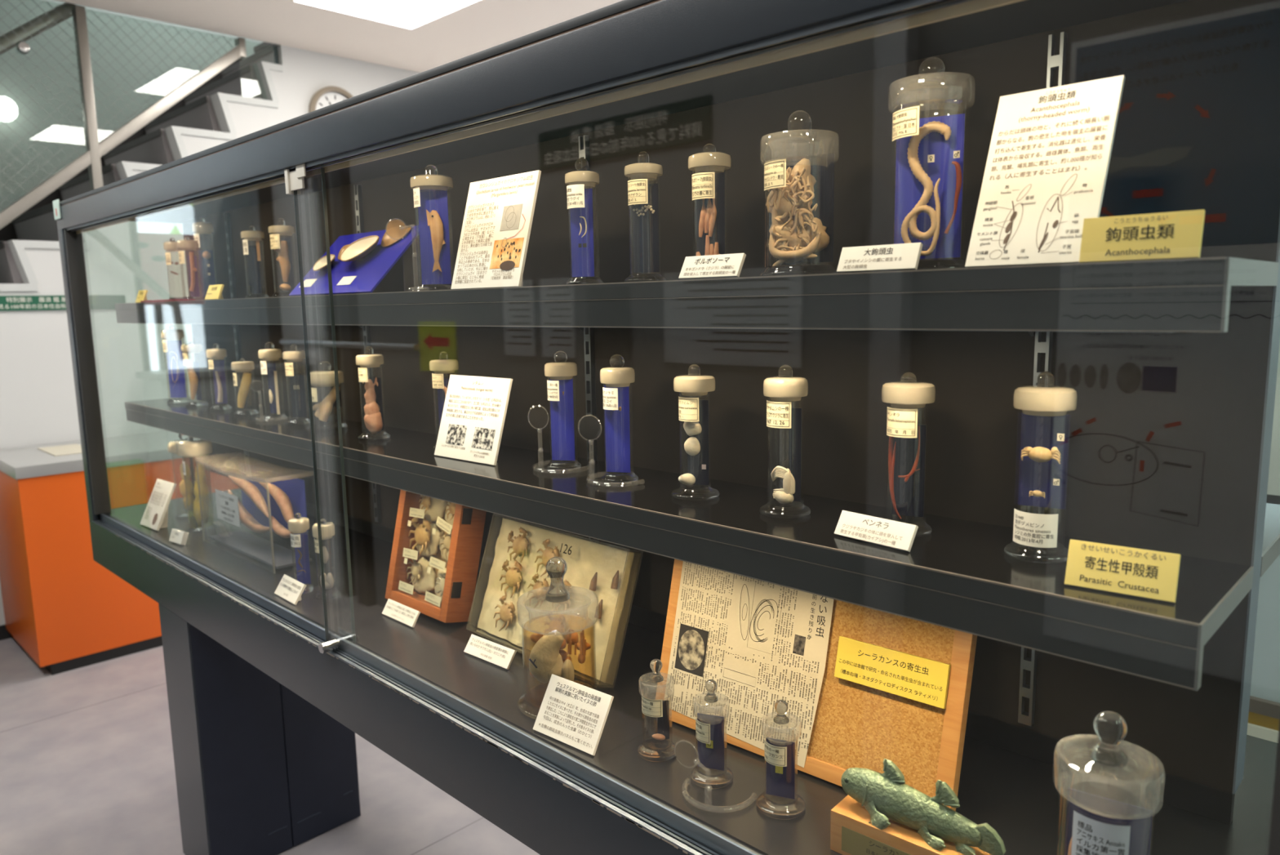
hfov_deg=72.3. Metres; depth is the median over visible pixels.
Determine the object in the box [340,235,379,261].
shell
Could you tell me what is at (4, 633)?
baseboard
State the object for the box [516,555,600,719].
jar
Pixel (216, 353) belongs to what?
jar
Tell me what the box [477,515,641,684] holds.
box
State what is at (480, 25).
ceiling
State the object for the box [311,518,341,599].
jar
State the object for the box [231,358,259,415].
jar
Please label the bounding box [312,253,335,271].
shell
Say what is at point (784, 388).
jar
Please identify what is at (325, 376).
jar
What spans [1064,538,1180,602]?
name plate
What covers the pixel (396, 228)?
magnifier
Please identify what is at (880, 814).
model
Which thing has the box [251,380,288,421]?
magnifier
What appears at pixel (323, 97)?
wall clock
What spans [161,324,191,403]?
jar
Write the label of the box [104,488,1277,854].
shelf
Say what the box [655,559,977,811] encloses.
cork board
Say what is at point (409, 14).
recessed light
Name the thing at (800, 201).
jar
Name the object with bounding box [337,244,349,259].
shell
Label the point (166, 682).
trim
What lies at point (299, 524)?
jar
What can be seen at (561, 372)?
jar
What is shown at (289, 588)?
card
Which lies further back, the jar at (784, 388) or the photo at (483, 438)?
the photo at (483, 438)
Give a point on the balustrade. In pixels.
(16, 37)
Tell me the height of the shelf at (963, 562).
0.022 m
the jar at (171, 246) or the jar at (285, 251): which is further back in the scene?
the jar at (171, 246)
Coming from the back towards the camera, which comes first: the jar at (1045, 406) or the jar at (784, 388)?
the jar at (784, 388)
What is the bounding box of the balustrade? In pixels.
[0,0,279,229]
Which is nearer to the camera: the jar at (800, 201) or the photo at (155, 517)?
the jar at (800, 201)
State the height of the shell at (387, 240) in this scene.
0.043 m
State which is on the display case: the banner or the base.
the base
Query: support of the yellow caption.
attached to the cork board
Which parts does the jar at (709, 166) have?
knob, lid, backing plate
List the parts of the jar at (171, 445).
lid, knob, backing plate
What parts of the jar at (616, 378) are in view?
knob, lid, backing plate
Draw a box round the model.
[830,758,1005,854]
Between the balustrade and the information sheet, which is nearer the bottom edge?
the information sheet
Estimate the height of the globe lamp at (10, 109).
0.140 m
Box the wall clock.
[308,85,353,112]
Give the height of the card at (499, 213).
0.182 m
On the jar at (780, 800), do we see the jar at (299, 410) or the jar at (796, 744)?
the jar at (796, 744)
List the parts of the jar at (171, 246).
lid, knob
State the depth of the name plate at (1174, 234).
0.75 m
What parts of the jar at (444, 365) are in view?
knob, backing plate, lid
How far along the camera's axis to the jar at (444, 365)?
1.70 m
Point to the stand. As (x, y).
(364, 274)
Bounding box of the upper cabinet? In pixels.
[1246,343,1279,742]
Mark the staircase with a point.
(239, 78)
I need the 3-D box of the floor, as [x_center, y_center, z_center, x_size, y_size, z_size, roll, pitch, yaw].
[0.324,1.204,2.871,9.300,0.100,5.750,7,11,44]
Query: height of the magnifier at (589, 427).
0.110 m
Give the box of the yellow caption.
[834,635,951,708]
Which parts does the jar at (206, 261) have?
knob, lid, backing plate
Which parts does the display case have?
post, sliding pane, frame, frame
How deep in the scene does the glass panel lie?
5.26 m
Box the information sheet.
[37,443,81,456]
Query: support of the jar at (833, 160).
on the jar at (800, 201)
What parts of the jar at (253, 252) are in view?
knob, lid, backing plate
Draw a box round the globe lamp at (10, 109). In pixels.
[0,95,17,121]
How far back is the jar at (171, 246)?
2.57 m
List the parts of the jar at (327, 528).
lid, knob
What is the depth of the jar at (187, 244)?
2.50 m
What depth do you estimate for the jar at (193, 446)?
2.55 m
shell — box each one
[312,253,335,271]
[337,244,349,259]
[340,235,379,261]
[381,225,411,246]
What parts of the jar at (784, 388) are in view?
knob, lid, backing plate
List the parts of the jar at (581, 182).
knob, backing plate, lid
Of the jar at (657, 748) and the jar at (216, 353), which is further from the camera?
the jar at (216, 353)
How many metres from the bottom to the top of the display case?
1.895 m
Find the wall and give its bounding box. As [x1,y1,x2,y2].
[0,44,419,625]
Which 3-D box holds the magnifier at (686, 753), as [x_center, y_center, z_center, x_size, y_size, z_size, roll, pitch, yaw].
[0.093,0.443,1.126,0.103,0.079,0.054,3,9,24]
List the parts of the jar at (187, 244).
lid, backing plate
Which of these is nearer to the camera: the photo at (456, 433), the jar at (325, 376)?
the photo at (456, 433)
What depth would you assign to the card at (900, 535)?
1.01 m
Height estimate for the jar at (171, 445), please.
0.270 m
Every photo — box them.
[151,513,157,524]
[445,423,466,445]
[471,426,495,449]
[489,237,524,268]
[499,204,522,231]
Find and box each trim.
[0,58,242,241]
[0,61,283,291]
[0,682,483,854]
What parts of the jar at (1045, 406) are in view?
backing plate, lid, knob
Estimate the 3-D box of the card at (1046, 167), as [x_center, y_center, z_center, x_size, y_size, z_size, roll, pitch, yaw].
[0.391,-0.245,0.850,0.116,0.175,0.074,7,11,44]
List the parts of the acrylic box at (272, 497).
lid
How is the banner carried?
attached to the wall
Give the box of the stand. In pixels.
[288,225,419,296]
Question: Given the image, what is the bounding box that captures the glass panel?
[0,0,263,212]
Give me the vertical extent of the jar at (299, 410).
0.196 m
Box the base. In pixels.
[140,298,195,302]
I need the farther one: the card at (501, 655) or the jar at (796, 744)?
the card at (501, 655)
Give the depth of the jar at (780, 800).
1.10 m
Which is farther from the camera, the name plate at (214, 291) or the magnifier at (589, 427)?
the name plate at (214, 291)
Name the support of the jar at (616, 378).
on the display case
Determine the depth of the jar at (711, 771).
1.17 m
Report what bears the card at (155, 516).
on the display case
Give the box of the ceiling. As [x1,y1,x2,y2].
[56,0,622,72]
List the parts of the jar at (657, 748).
knob, lid, backing plate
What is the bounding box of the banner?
[0,294,125,311]
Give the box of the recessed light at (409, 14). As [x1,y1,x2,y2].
[291,0,479,29]
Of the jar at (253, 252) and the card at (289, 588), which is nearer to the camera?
the card at (289, 588)
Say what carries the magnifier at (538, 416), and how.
on the display case
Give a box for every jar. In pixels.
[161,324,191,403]
[163,237,185,299]
[167,433,200,518]
[176,435,217,533]
[177,235,203,300]
[180,341,208,406]
[191,217,217,299]
[205,343,232,410]
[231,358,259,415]
[240,225,269,297]
[257,342,287,421]
[268,217,297,297]
[282,343,310,425]
[288,512,314,593]
[310,360,347,431]
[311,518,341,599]
[355,346,391,439]
[409,164,454,290]
[429,351,458,450]
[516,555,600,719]
[544,350,581,471]
[564,157,604,284]
[600,354,638,484]
[624,151,666,281]
[637,658,675,761]
[671,364,719,501]
[688,142,731,256]
[690,679,733,788]
[756,699,805,819]
[759,110,839,276]
[759,364,810,519]
[795,743,797,799]
[831,158,835,235]
[881,371,935,537]
[888,57,975,269]
[1004,371,1077,564]
[1052,710,1165,854]
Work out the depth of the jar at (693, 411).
1.25 m
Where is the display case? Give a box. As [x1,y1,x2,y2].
[52,0,1279,854]
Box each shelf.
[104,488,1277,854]
[115,283,1238,311]
[127,395,1250,648]
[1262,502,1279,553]
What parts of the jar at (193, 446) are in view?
knob, lid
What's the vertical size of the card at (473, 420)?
0.150 m
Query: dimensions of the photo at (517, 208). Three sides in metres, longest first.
0.048 x 0.041 x 0.001 m
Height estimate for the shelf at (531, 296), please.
0.022 m
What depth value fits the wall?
4.48 m
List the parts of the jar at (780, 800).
backing plate, knob, lid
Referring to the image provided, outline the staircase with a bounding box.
[0,41,280,283]
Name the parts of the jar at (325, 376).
knob, lid, backing plate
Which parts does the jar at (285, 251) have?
knob, lid, backing plate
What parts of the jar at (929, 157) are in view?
backing plate, lid, lid, knob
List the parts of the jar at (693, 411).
knob, lid, backing plate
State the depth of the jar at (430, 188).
1.62 m
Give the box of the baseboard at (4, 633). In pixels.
[0,623,13,639]
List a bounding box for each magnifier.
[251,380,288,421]
[386,219,429,291]
[528,405,590,473]
[578,415,631,487]
[675,739,755,806]
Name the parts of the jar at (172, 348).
knob, lid, backing plate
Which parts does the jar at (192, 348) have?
lid, backing plate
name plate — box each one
[135,289,147,302]
[204,284,224,299]
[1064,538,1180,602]
[1079,209,1204,262]
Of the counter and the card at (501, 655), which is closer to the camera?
the card at (501, 655)
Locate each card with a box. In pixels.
[140,478,176,530]
[168,528,188,545]
[274,573,306,604]
[382,598,420,626]
[434,374,512,465]
[450,169,541,288]
[463,634,516,669]
[533,673,613,755]
[678,253,746,279]
[834,510,918,551]
[836,242,922,272]
[964,75,1124,267]
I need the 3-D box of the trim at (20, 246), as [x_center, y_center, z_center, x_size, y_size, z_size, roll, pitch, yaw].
[-2.570,-1.247,4.476,0.013,1.424,1.618,7,11,44]
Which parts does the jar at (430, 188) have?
lid, knob, backing plate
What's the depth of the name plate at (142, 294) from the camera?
2.65 m
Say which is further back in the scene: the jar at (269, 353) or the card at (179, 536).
the card at (179, 536)
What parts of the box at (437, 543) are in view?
frame, frame, frame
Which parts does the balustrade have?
handrail, post, rail, post, post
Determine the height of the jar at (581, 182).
0.192 m
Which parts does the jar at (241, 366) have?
lid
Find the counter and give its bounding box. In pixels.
[0,431,239,675]
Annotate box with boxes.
[208,462,313,568]
[385,489,486,622]
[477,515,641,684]
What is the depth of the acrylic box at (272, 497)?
2.28 m
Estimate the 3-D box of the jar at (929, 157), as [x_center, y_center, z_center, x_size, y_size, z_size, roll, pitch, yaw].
[0.324,-0.292,0.982,0.093,0.234,0.093,7,11,44]
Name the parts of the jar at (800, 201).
lid, lid, knob, backing plate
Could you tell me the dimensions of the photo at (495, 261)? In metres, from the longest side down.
0.076 x 0.048 x 0.001 m
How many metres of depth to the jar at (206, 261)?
2.59 m
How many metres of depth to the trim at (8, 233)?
5.27 m
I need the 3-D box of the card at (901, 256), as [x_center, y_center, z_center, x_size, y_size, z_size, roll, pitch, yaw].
[0.255,-0.180,0.936,0.092,0.028,0.019,7,11,44]
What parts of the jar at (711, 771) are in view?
backing plate, lid, knob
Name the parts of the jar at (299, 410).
knob, lid, backing plate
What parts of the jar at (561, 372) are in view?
knob, lid, backing plate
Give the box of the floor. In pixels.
[0,637,539,854]
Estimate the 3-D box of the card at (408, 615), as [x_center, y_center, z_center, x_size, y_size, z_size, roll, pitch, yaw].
[-0.493,0.382,1.807,0.118,0.030,0.021,7,11,44]
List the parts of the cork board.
frame, frame, frame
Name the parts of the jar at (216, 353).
knob, lid, backing plate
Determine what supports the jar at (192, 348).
on the display case
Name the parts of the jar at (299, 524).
knob, lid, backing plate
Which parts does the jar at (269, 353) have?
knob, lid, backing plate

